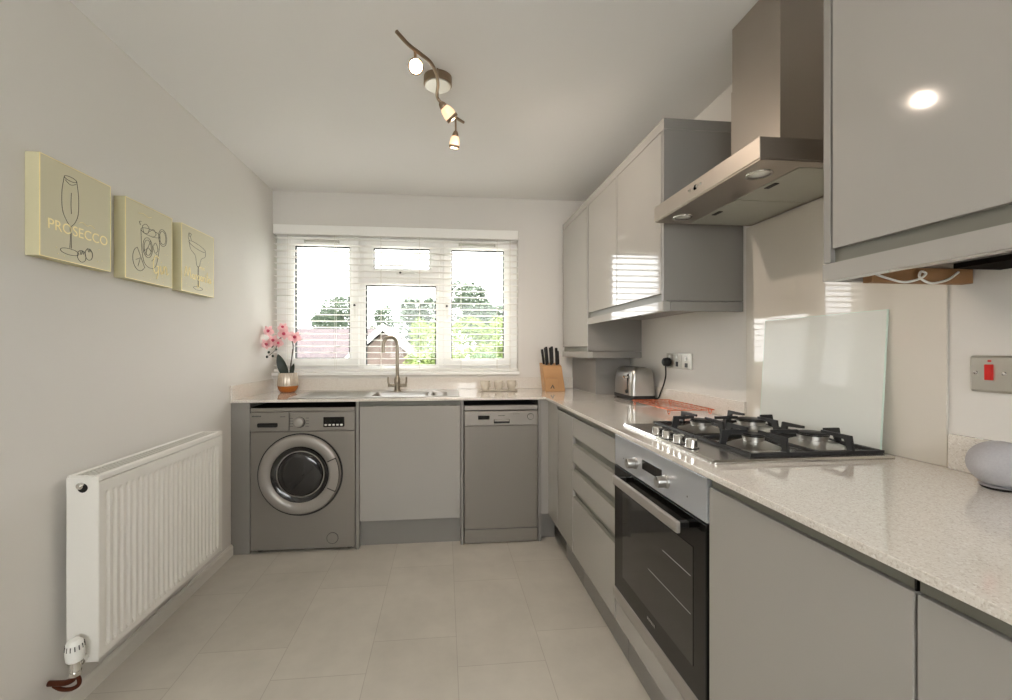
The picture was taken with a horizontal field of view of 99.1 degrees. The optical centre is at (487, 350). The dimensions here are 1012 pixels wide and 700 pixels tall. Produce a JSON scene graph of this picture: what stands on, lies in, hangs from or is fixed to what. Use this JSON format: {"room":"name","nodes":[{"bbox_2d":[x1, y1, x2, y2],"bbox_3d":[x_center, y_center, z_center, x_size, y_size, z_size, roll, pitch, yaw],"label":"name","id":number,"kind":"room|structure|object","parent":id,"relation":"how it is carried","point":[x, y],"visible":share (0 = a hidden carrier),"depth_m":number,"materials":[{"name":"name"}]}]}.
{"room":"kitchen","nodes":[
{"label":"kitchen","id":0,"kind":"room"},
{"bbox_2d":[0,0,276,699],"bbox_3d":[-1.415,0.015,0.714,0.200,2.348,5.505,0,0,-6],"label":"wall","id":1,"kind":"structure","parent":0,"point":[97,368],"depth_m":1.51,"materials":[{"name":"white paint"}]},
{"bbox_2d":[25,151,110,271],"bbox_3d":[-1.363,-0.436,1.413,0.042,0.308,0.275,0,0,-6],"label":"print","id":2,"kind":"object","parent":1,"relation":"attached to","point":[68,210],"visible":1,"depth_m":1.37,"materials":[{"name":"beige"}]},
{"bbox_2d":[114,195,171,287],"bbox_3d":[-1.398,-0.428,1.760,0.043,0.308,0.282,0,0,-6],"label":"print","id":3,"kind":"object","parent":1,"relation":"attached to","point":[142,234],"visible":1,"depth_m":1.71,"materials":[{"name":"beige"}]},
{"bbox_2d":[66,431,221,662],"bbox_3d":[-1.356,0.704,1.765,0.127,0.602,0.791,0,0,-6],"label":"radiator","id":4,"kind":"object","parent":1,"relation":"attached to","point":[139,525],"visible":0.98,"depth_m":1.56,"materials":[{"name":"white metal"}]},
{"bbox_2d":[46,637,88,691],"bbox_3d":[-1.323,0.983,1.352,0.112,0.164,0.064,0,0,-6],"label":"radiator valve","id":5,"kind":"object","parent":4,"relation":"attached to","point":[75,655],"visible":1,"depth_m":1.34,"materials":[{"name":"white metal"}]},
{"bbox_2d":[78,432,214,474],"bbox_3d":[-1.344,0.409,1.773,0.072,0.005,0.749,0,0,-6],"label":"grille","id":6,"kind":"object","parent":4,"relation":"attached to","point":[120,466],"depth_m":1.67,"materials":[{"name":"white metal"}]},
{"bbox_2d":[60,544,232,699],"bbox_3d":[-1.270,1.159,0.347,0.014,0.062,4.345,0,0,-6],"label":"baseboard","id":7,"kind":"structure","parent":1,"relation":"attached to","point":[91,681],"depth_m":1.75,"materials":[{"name":"white paint"}]},
{"bbox_2d":[172,222,213,297],"bbox_3d":[-1.433,-0.430,2.105,0.042,0.311,0.276,0,0,-6],"label":"print","id":8,"kind":"object","parent":1,"relation":"attached to","point":[192,249],"visible":1,"depth_m":2.06,"materials":[{"name":"beige"}]},
{"bbox_2d":[84,525,650,699],"bbox_3d":[-0.082,1.240,0.849,2.880,0.100,5.505,0,0,-6],"label":"floor","id":9,"kind":"structure","parent":0,"point":[450,620],"depth_m":1.83,"materials":[{"name":"tile"}]},
{"bbox_2d":[231,403,264,554],"bbox_3d":[-1.470,0.748,2.785,0.104,0.883,0.553,0,0,-6],"label":"end panel","id":10,"kind":"object","parent":9,"relation":"on","point":[240,412],"visible":0.29,"depth_m":2.51,"materials":[{"name":"grey laminate"}]},
{"bbox_2d":[250,402,355,551],"bbox_3d":[-1.115,0.762,2.795,0.596,0.855,0.574,0,0,-6],"label":"washing machine","id":11,"kind":"object","parent":9,"relation":"on","point":[303,454],"visible":0.95,"depth_m":2.53,"materials":[{"name":"silver metal"}]},
{"bbox_2d":[270,447,328,502],"bbox_3d":[-1.104,0.729,2.530,0.330,0.330,0.021,0,0,-6],"label":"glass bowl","id":12,"kind":"object","parent":11,"relation":"on","point":[297,474],"depth_m":2.53,"materials":[{"name":"black"}]},
{"bbox_2d":[356,402,360,548],"bbox_3d":[-0.809,0.748,2.867,0.018,0.883,0.583,0,0,-6],"label":"end panel","id":13,"kind":"object","parent":9,"relation":"on","point":[358,522],"visible":0.36,"depth_m":2.58,"materials":[{"name":"grey laminate"}]},
{"bbox_2d":[360,400,459,544],"bbox_3d":[-0.498,0.749,2.897,0.606,0.882,0.575,0,0,-6],"label":"base cabinet","id":14,"kind":"object","parent":9,"relation":"on","point":[410,455],"visible":0.96,"depth_m":2.62,"materials":[{"name":"grey laminate"}]},
{"bbox_2d":[460,400,462,544],"bbox_3d":[-0.187,0.748,2.929,0.017,0.883,0.583,0,0,-6],"label":"end panel","id":15,"kind":"object","parent":9,"relation":"on","point":[461,401],"visible":0.57,"depth_m":2.64,"materials":[{"name":"grey laminate"}]},
{"bbox_2d":[463,400,537,543],"bbox_3d":[0.057,0.765,2.920,0.456,0.850,0.561,0,0,-6],"label":"dishwasher","id":16,"kind":"object","parent":9,"relation":"on","point":[500,437],"visible":1,"depth_m":2.66,"materials":[{"name":"grey metal"}]},
{"bbox_2d":[529,400,540,540],"bbox_3d":[0.294,0.748,2.978,0.018,0.883,0.583,0,0,-6],"label":"end panel","id":17,"kind":"object","parent":9,"relation":"on","point":[537,402],"visible":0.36,"depth_m":2.69,"materials":[{"name":"grey"}]},
{"bbox_2d":[541,399,557,536],"bbox_3d":[0.390,0.749,2.623,0.098,0.882,0.281,0,0,-6],"label":"post","id":18,"kind":"object","parent":9,"relation":"on","point":[548,409],"visible":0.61,"depth_m":2.69,"materials":[{"name":"grey"}]},
{"bbox_2d":[557,406,582,583],"bbox_3d":[0.700,0.749,2.360,0.574,0.882,0.300,0,0,-6],"label":"base cabinet","id":19,"kind":"object","parent":9,"relation":"on","point":[565,439],"visible":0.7,"depth_m":2.31,"materials":[{"name":"grey laminate"}]},
{"bbox_2d":[573,413,628,661],"bbox_3d":[0.742,0.749,1.940,0.574,0.882,0.540,0,0,-6],"label":"base cabinet","id":20,"kind":"object","parent":9,"relation":"on","point":[594,447],"visible":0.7,"depth_m":1.85,"materials":[{"name":"grey laminate"}]},
{"bbox_2d":[616,600,684,699],"bbox_3d":[0.799,1.066,1.379,0.574,0.248,0.581,0,0,-6],"label":"housing","id":21,"kind":"object","parent":9,"relation":"on","point":[655,680],"visible":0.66,"depth_m":1.44,"materials":[{"name":"grey laminate"}]},
{"bbox_2d":[612,434,712,699],"bbox_3d":[0.766,0.625,1.375,0.600,0.618,0.574,0,0,-6],"label":"oven","id":22,"kind":"object","parent":21,"relation":"on","point":[662,505],"visible":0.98,"depth_m":1.25,"materials":[{"name":"black glass"}]},
{"bbox_2d":[709,480,923,699],"bbox_3d":[0.852,0.749,0.856,0.574,0.882,0.463,0,0,-6],"label":"base cabinet","id":23,"kind":"object","parent":9,"relation":"on","point":[797,612],"visible":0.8,"depth_m":0.80,"materials":[{"name":"grey laminate"}]},
{"bbox_2d":[918,581,1011,699],"bbox_3d":[0.898,0.749,0.397,0.574,0.882,0.450,0,0,-6],"label":"base cabinet","id":24,"kind":"object","parent":9,"relation":"on","point":[965,651],"visible":0.86,"depth_m":0.54,"materials":[{"name":"grey laminate"}]},
{"bbox_2d":[69,0,758,200],"bbox_3d":[-0.082,-1.219,0.849,2.880,0.120,5.505,0,0,-6],"label":"ceiling","id":25,"kind":"structure","parent":0,"point":[551,97],"depth_m":1.85,"materials":[{"name":"white paint"}]},
{"bbox_2d":[395,30,464,148],"bbox_3d":[-0.226,-1.056,1.752,0.142,0.205,0.650,0,0,17],"label":"ceiling light","id":26,"kind":"object","parent":25,"relation":"attached to","point":[437,81],"visible":1,"depth_m":1.79,"materials":[{"name":"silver metal"}]},
{"bbox_2d":[273,190,584,378],"bbox_3d":[-0.336,0.015,3.378,2.480,2.348,0.280,0,0,-6],"label":"wall","id":27,"kind":"structure","parent":0,"point":[538,224],"depth_m":3.28,"materials":[{"name":"white paint"}]},
{"bbox_2d":[272,371,518,375],"bbox_3d":[-0.661,0.171,3.229,1.803,0.022,0.092,0,0,-6],"label":"trim","id":28,"kind":"structure","parent":27,"relation":"attached to","point":[402,372],"depth_m":3.20,"materials":[{"name":"white plastic"}]},
{"bbox_2d":[277,235,516,371],"bbox_3d":[-0.669,-0.378,3.285,1.799,1.075,0.122,0,0,-6],"label":"window","id":29,"kind":"structure","parent":27,"relation":"in","point":[354,339],"depth_m":3.26,"materials":[{"name":"white plastic"}]},
{"bbox_2d":[304,240,339,242],"bbox_3d":[-1.232,-0.808,3.196,0.254,0.020,0.016,0,0,-6],"label":"vent","id":30,"kind":"object","parent":29,"relation":"attached to","point":[305,241],"depth_m":3.19,"materials":[{"name":"grey plastic"}]},
{"bbox_2d":[273,224,517,371],"bbox_3d":[-0.662,-0.380,3.227,1.793,1.068,0.056,0,0,-6],"label":"blind","id":31,"kind":"object","parent":29,"relation":"attached to","point":[278,229],"visible":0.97,"depth_m":3.22,"materials":[{"name":"white"}]},
{"bbox_2d":[459,243,495,246],"bbox_3d":[-0.082,-0.808,3.311,0.284,0.020,0.016,0,0,-6],"label":"vent","id":32,"kind":"object","parent":29,"relation":"attached to","point":[460,244],"depth_m":3.31,"materials":[{"name":"grey plastic"}]},
{"bbox_2d":[630,84,1011,442],"bbox_3d":[1.252,0.015,0.983,0.200,2.348,5.505,0,0,-6],"label":"wall","id":33,"kind":"structure","parent":0,"point":[979,312],"depth_m":1.07,"materials":[{"name":"white paint"}]},
{"bbox_2d":[562,199,641,357],"bbox_3d":[0.770,-0.453,3.002,0.352,1.000,0.581,0,0,-6],"label":"upper cabinet","id":34,"kind":"object","parent":33,"relation":"attached to","point":[618,338],"visible":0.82,"depth_m":2.81,"materials":[{"name":"grey laminate"}]},
{"bbox_2d":[230,377,1011,624],"bbox_3d":[-0.114,0.255,1.172,2.480,0.100,4.155,0,0,-6],"label":"countertop","id":35,"kind":"structure","parent":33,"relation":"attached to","point":[935,525],"depth_m":0.90,"materials":[{"name":"stone"}]},
{"bbox_2d":[261,323,301,392],"bbox_3d":[-1.422,0.051,2.993,0.257,0.476,0.137,0,0,-6],"label":"potted orchid","id":36,"kind":"object","parent":35,"relation":"on","point":[287,381],"visible":1,"depth_m":2.95,"materials":[{"name":"pink plant"}]},
{"bbox_2d":[289,390,459,405],"bbox_3d":[-0.712,0.361,2.856,1.035,0.156,0.425,0,0,-6],"label":"sink","id":37,"kind":"object","parent":35,"relation":"in","point":[403,393],"visible":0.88,"depth_m":2.87,"materials":[{"name":"silver metal"}]},
{"bbox_2d":[382,335,406,391],"bbox_3d":[-0.652,0.090,3.005,0.176,0.391,0.052,0,0,-20],"label":"mixer tap","id":38,"kind":"object","parent":35,"relation":"on","point":[396,385],"visible":1,"depth_m":3.00,"materials":[{"name":"silver metal"}]},
{"bbox_2d":[479,389,517,391],"bbox_3d":[0.075,0.284,3.073,0.285,0.010,0.093,0,0,-6],"label":"tray","id":39,"kind":"object","parent":35,"relation":"on","point":[488,390],"visible":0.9,"depth_m":3.04,"materials":[{"name":"beige wood"}]},
{"bbox_2d":[480,380,490,389],"bbox_3d":[-0.016,0.247,3.062,0.074,0.066,0.070,0,0,-6],"label":"espresso cup","id":40,"kind":"object","parent":39,"relation":"on","point":[485,384],"visible":1,"depth_m":3.04,"materials":[{"name":"white ceramic"}]},
{"bbox_2d":[494,380,504,389],"bbox_3d":[0.081,0.247,3.072,0.074,0.066,0.070,0,0,-6],"label":"espresso cup","id":41,"kind":"object","parent":39,"relation":"on","point":[498,384],"visible":1,"depth_m":3.05,"materials":[{"name":"white ceramic"}]},
{"bbox_2d":[507,380,517,389],"bbox_3d":[0.174,0.247,3.081,0.074,0.066,0.070,0,0,-6],"label":"espresso cup","id":42,"kind":"object","parent":39,"relation":"on","point":[511,384],"visible":1,"depth_m":3.06,"materials":[{"name":"white ceramic"}]},
{"bbox_2d":[539,363,564,391],"bbox_3d":[0.462,0.189,3.092,0.159,0.199,0.139,0,0,-6],"label":"knife block","id":43,"kind":"object","parent":35,"relation":"on","point":[552,380],"visible":0.94,"depth_m":3.05,"materials":[{"name":"brown wood"}]},
{"bbox_2d":[541,349,544,363],"bbox_3d":[0.396,0.080,3.104,0.031,0.179,0.021,0,0,-6],"label":"knife","id":44,"kind":"object","parent":43,"relation":"in","point":[542,351],"visible":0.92,"depth_m":3.10,"materials":[{"name":"black plastic"}]},
{"bbox_2d":[544,347,547,364],"bbox_3d":[0.413,0.074,3.076,0.027,0.191,0.021,0,0,-6],"label":"knife","id":45,"kind":"object","parent":43,"relation":"in","point":[545,348],"visible":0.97,"depth_m":3.07,"materials":[{"name":"black plastic"}]},
{"bbox_2d":[549,347,551,364],"bbox_3d":[0.449,0.074,3.090,0.025,0.191,0.021,0,0,-6],"label":"knife","id":46,"kind":"object","parent":43,"relation":"in","point":[550,350],"visible":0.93,"depth_m":3.08,"materials":[{"name":"black plastic"}]},
{"bbox_2d":[551,346,553,363],"bbox_3d":[0.465,0.070,3.121,0.022,0.198,0.020,0,0,-28],"label":"knife","id":47,"kind":"object","parent":43,"relation":"in","point":[551,346],"visible":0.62,"depth_m":3.11,"materials":[{"name":"black plastic"}]},
{"bbox_2d":[555,348,557,364],"bbox_3d":[0.490,0.075,3.084,0.020,0.188,0.020,0,0,-28],"label":"knife","id":48,"kind":"object","parent":43,"relation":"in","point":[556,349],"visible":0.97,"depth_m":3.08,"materials":[{"name":"black plastic"}]},
{"bbox_2d":[572,357,629,394],"bbox_3d":[0.799,0.168,3.095,0.239,0.242,0.510,0,0,-6],"label":"box","id":49,"kind":"object","parent":35,"relation":"on","point":[595,376],"visible":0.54,"depth_m":2.85,"materials":[{"name":"grey"}]},
{"bbox_2d":[614,366,654,399],"bbox_3d":[0.875,0.194,2.610,0.172,0.191,0.266,0,0,-6],"label":"toaster","id":50,"kind":"object","parent":35,"relation":"on","point":[631,382],"visible":0.94,"depth_m":2.49,"materials":[{"name":"silver metal"}]},
{"bbox_2d":[632,399,714,413],"bbox_3d":[0.900,0.277,2.136,0.214,0.024,0.414,0,0,-6],"label":"cooling rack","id":51,"kind":"object","parent":35,"relation":"on","point":[660,402],"visible":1,"depth_m":2.13,"materials":[{"name":"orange metal"}]},
{"bbox_2d":[623,410,894,463],"bbox_3d":[0.802,0.260,1.398,0.517,0.058,0.562,0,0,-6],"label":"gas hob","id":52,"kind":"object","parent":35,"relation":"in","point":[745,439],"visible":1,"depth_m":1.25,"materials":[{"name":"grey metal"}]},
{"bbox_2d":[760,309,888,449],"bbox_3d":[1.084,0.087,1.433,0.028,0.404,0.462,0,0,-6],"label":"splashback","id":53,"kind":"object","parent":35,"relation":"on","point":[820,372],"depth_m":1.37,"materials":[{"name":"white"}]},
{"bbox_2d":[965,441,1011,492],"bbox_3d":[1.073,0.239,0.902,0.100,0.100,0.100,0,0,-6],"label":"smart speaker","id":54,"kind":"object","parent":35,"relation":"on","point":[990,462],"visible":1,"depth_m":0.89},
{"bbox_2d":[588,118,742,324],"bbox_3d":[0.846,-0.558,2.247,0.352,0.791,0.934,0,0,-6],"label":"upper cabinet","id":55,"kind":"object","parent":33,"relation":"attached to","point":[640,268],"visible":0.94,"depth_m":1.80,"materials":[{"name":"grey"}]},
{"bbox_2d":[667,353,681,368],"bbox_3d":[1.008,0.057,2.339,0.012,0.082,0.148,0,0,-6],"label":"double socket","id":56,"kind":"object","parent":33,"relation":"attached to","point":[676,358],"visible":0.85,"depth_m":2.32,"materials":[{"name":"silver metal"}]},
{"bbox_2d":[655,357,670,398],"bbox_3d":[0.974,0.163,2.461,0.037,0.250,0.218,0,0,-6],"label":"plug","id":57,"kind":"object","parent":56,"relation":"attached to","point":[666,362],"visible":0.84,"depth_m":2.37,"materials":[{"name":"black plastic"}]},
{"bbox_2d":[682,353,691,369],"bbox_3d":[1.021,0.057,2.215,0.012,0.082,0.090,0,0,-6],"label":"wall switch","id":58,"kind":"object","parent":33,"relation":"attached to","point":[686,358],"visible":1,"depth_m":2.21,"materials":[{"name":"silver metal"}]},
{"bbox_2d":[654,0,823,225],"bbox_3d":[0.894,-0.830,1.448,0.416,0.654,0.578,0,0,-6],"label":"extractor hood","id":59,"kind":"object","parent":33,"relation":"attached to","point":[775,165],"visible":0.94,"depth_m":1.34,"materials":[{"name":"silver metal"}]},
{"bbox_2d":[746,197,947,466],"bbox_3d":[1.103,-0.107,1.422,0.006,0.792,0.712,0,0,-6],"label":"backsplash","id":60,"kind":"structure","parent":33,"relation":"attached to","point":[785,252],"depth_m":1.24,"materials":[{"name":"beige glass"}]},
{"bbox_2d":[823,0,1011,284],"bbox_3d":[1.032,-0.552,0.398,0.352,0.802,1.288,0,0,-6],"label":"upper cabinet","id":61,"kind":"object","parent":33,"relation":"attached to","point":[918,93],"visible":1,"depth_m":0.83,"materials":[{"name":"grey"}]},
{"bbox_2d":[970,355,1011,393],"bbox_3d":[1.147,0.054,0.946,0.015,0.084,0.147,0,0,-6],"label":"switch","id":62,"kind":"object","parent":33,"relation":"attached to","point":[993,374],"visible":1,"depth_m":0.97,"materials":[{"name":"silver metal"}]},
{"label":"outside","id":63,"kind":"structure","parent":0,"visible":0},
{"bbox_3d":[-3.408,1.640,33.829,80.000,0.300,52.000,0,0,-6],"label":"lawn","id":64,"kind":"structure","parent":63,"visible":0},
{"bbox_2d":[310,297,348,328],"bbox_3d":[-7.640,-0.615,21.162,2.383,4.210,2.090,0,0,-6],"label":"tree","id":65,"kind":"object","parent":64,"relation":"on","point":[337,299],"visible":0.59,"depth_m":20.79,"materials":[{"name":"green plant"}]},
{"bbox_2d":[297,328,375,357],"bbox_3d":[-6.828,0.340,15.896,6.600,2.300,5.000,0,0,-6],"label":"house","id":66,"kind":"structure","parent":64,"relation":"on","point":[331,339],"depth_m":15.21,"materials":[{"name":"brown brick"}]},
{"bbox_2d":[345,323,416,371],"bbox_3d":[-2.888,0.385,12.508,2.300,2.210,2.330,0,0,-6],"label":"house","id":67,"kind":"structure","parent":64,"relation":"on","point":[371,337],"depth_m":11.58,"materials":[{"name":"brown brick"}]},
{"bbox_2d":[368,305,396,328],"bbox_3d":[-5.178,-0.401,20.816,1.630,3.781,1.801,0,0,-6],"label":"tree","id":68,"kind":"object","parent":64,"relation":"on","point":[384,312],"visible":0.12,"depth_m":20.65,"materials":[{"name":"green plant"}]},
{"bbox_2d":[395,297,434,351],"bbox_3d":[-2.869,-0.348,17.676,1.801,3.675,1.766,0,0,-6],"label":"tree","id":69,"kind":"object","parent":64,"relation":"on","point":[429,300],"visible":0.48,"depth_m":17.27,"materials":[{"name":"green plant"}]},
{"bbox_2d":[403,317,461,364],"bbox_3d":[-1.197,0.344,9.453,1.303,2.290,1.121,0,0,-24],"label":"bush","id":70,"kind":"object","parent":64,"relation":"on","point":[426,334],"visible":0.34,"depth_m":9.46,"materials":[{"name":"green plant"}]},
{"bbox_2d":[452,281,502,347],"bbox_3d":[-0.323,-0.558,16.038,2.205,4.096,2.030,0,0,35],"label":"tree","id":71,"kind":"object","parent":64,"relation":"on","point":[462,288],"visible":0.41,"depth_m":15.77,"materials":[{"name":"green plant"}]},
{"bbox_2d":[452,315,502,357],"bbox_3d":[0.167,0.265,11.037,2.770,2.448,1.505,0,0,-15],"label":"bush","id":72,"kind":"object","parent":64,"relation":"on","point":[481,325],"visible":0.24,"depth_m":11.00,"materials":[{"name":"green plant"}]},
{"bbox_2d":[470,353,500,357],"bbox_3d":[-0.008,0.760,8.454,1.739,1.460,1.052,0,0,-6],"label":"bush","id":73,"kind":"object","parent":64,"relation":"on","point":[487,355],"visible":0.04,"depth_m":8.49,"materials":[{"name":"green plant"}]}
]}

